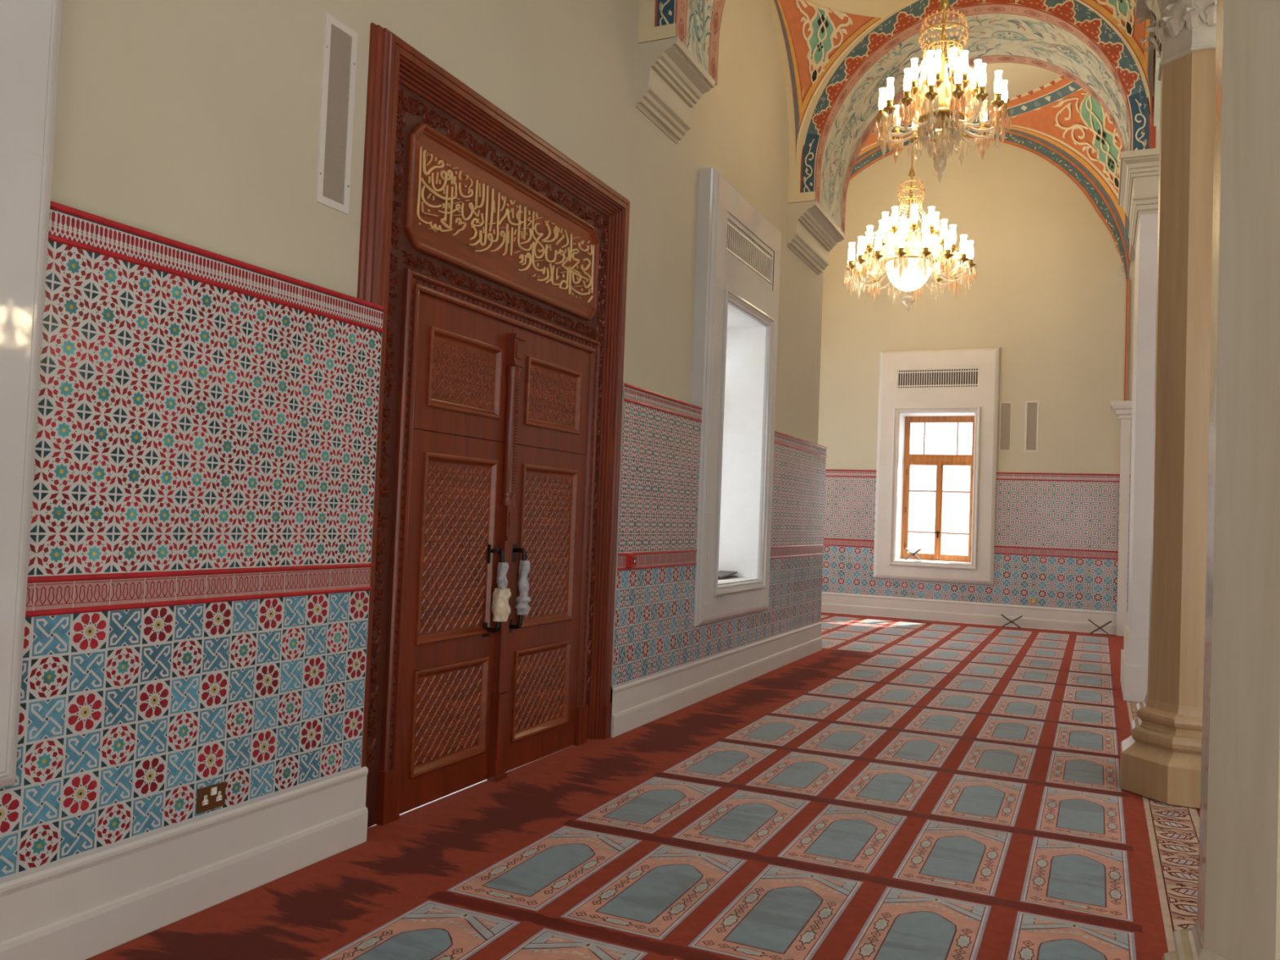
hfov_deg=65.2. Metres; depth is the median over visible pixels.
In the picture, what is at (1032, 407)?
air vent
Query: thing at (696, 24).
arch
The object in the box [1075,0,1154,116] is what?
painting
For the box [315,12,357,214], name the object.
air vent
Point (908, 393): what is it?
window
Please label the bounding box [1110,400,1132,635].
pilaster
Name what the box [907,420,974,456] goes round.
window pane
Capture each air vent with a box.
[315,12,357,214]
[999,402,1011,450]
[1024,400,1039,452]
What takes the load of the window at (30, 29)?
in the wall at (193, 122)
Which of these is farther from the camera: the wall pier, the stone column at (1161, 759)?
the wall pier
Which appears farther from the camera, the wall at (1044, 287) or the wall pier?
the wall at (1044, 287)
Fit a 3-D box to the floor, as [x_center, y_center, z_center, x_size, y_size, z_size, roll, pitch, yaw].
[4.239,2.025,5.097,15.470,0.185,21.980,1,-2,25]
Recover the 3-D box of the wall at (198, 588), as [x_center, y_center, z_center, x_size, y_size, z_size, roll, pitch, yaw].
[-1.369,0.518,7.240,2.331,2.512,12.461,1,-2,25]
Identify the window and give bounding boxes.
[0,0,62,788]
[690,167,781,626]
[873,347,1000,585]
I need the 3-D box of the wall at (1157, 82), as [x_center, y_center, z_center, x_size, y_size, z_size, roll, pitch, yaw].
[2.614,-4.651,3.785,0.600,2.600,15.400,1,-2,25]
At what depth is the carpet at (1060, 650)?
13.74 m
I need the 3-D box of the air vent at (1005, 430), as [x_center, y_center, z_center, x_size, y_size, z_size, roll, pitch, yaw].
[6.033,-0.883,16.530,0.178,0.805,0.011,1,-2,25]
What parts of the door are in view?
carved panel, carved panel, carved panel, frame, handle, inscription panel, astragal post, handle, carved panel, carved panel, carved panel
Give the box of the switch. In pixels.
[210,786,217,795]
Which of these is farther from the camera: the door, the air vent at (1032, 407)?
the air vent at (1032, 407)
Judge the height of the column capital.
0.570 m
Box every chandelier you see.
[845,95,975,307]
[875,0,1009,180]
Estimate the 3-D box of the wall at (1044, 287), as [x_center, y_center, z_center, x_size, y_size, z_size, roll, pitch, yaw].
[7.513,-1.866,16.229,11.970,8.600,0.656,1,-2,25]
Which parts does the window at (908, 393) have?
moulding, frame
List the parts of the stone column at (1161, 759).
moulding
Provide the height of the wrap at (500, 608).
0.335 m
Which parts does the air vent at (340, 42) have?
panel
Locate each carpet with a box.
[85,649,1168,959]
[820,612,1124,676]
[1126,701,1199,951]
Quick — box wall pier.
[1120,213,1158,702]
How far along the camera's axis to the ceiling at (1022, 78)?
15.26 m
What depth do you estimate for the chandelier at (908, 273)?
14.32 m
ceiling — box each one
[766,0,1154,275]
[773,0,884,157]
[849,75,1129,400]
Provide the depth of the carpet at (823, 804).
4.78 m
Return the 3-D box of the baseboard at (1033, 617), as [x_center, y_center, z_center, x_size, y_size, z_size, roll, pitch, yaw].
[6.385,2.222,16.190,9.020,0.345,0.090,1,-2,25]
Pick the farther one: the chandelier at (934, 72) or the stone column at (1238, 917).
the chandelier at (934, 72)
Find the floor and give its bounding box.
[84,652,1134,959]
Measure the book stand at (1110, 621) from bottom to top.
0.223 m
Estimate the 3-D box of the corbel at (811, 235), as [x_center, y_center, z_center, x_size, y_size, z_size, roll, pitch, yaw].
[2.066,-2.788,11.646,0.320,0.475,1.400,1,-2,25]
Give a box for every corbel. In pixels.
[635,36,715,144]
[786,200,845,275]
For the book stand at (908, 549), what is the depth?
17.27 m
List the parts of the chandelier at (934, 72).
lamp shade, lamp shade, lamp shade, arm, lamp shade, arm, lamp shade, lamp shade, lamp shade, lamp shade, lamp shade, lamp shade, arm, lamp shade, arm, prism plate, stem, crown, lamp shade, lamp shade, arm, lamp shade, lamp shade, lamp shade, lamp shade, arm, lamp shade, arm, lamp shade, arm, lamp shade, lamp shade, lamp shade, lamp shade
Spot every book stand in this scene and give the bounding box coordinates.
[718,570,738,579]
[905,547,922,559]
[1000,613,1022,628]
[1088,618,1111,635]
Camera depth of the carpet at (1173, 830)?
4.89 m
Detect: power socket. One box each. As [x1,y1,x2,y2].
[195,781,226,813]
[1030,597,1035,604]
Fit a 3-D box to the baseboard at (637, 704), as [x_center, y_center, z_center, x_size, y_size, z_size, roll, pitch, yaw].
[0.997,1.784,9.745,0.090,0.345,5.860,1,-2,25]
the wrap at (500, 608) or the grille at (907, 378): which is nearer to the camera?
the wrap at (500, 608)
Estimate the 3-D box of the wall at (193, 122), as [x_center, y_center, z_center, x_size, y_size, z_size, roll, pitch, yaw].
[-2.454,-2.633,5.515,2.770,8.600,16.720,1,-2,25]
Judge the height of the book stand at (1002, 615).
0.202 m
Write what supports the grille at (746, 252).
attached to the window at (737, 282)
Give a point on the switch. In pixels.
(213, 789)
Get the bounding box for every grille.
[725,211,773,289]
[894,365,982,391]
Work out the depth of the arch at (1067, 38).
10.86 m
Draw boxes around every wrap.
[491,562,511,622]
[514,560,531,614]
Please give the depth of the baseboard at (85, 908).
3.70 m
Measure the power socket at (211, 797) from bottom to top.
0.092 m
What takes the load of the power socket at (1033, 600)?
attached to the wall at (1044, 287)
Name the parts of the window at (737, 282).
moulding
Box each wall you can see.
[0,200,826,884]
[50,0,823,444]
[817,137,1135,613]
[1153,31,1160,147]
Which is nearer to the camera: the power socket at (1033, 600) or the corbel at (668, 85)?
the corbel at (668, 85)
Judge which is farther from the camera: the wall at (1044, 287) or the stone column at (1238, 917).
the wall at (1044, 287)
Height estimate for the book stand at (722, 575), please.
0.064 m
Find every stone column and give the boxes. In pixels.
[1120,0,1216,808]
[1162,0,1279,959]
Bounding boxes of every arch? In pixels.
[637,0,1152,85]
[787,0,1155,233]
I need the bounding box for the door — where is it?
[356,22,630,827]
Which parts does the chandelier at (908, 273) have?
lamp shade, lamp shade, lamp shade, lamp shade, lamp shade, lamp shade, lamp shade, lamp shade, lamp shade, lamp shade, lamp shade, lamp shade, lamp shade, lamp shade, lamp shade, stem, crown, lamp shade, lamp shade, lamp shade, lamp shade, lamp shade, lamp shade, lamp shade, lamp shade, lamp shade, lamp shade, lamp shade, lamp shade, lamp shade, lamp shade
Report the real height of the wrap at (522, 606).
0.320 m
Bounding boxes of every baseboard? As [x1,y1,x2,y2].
[0,766,368,959]
[610,622,822,737]
[821,591,1127,634]
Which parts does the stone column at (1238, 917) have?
moulding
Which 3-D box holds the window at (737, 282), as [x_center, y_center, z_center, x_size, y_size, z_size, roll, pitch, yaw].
[0.688,-0.681,9.555,0.738,3.940,1.980,1,-2,25]

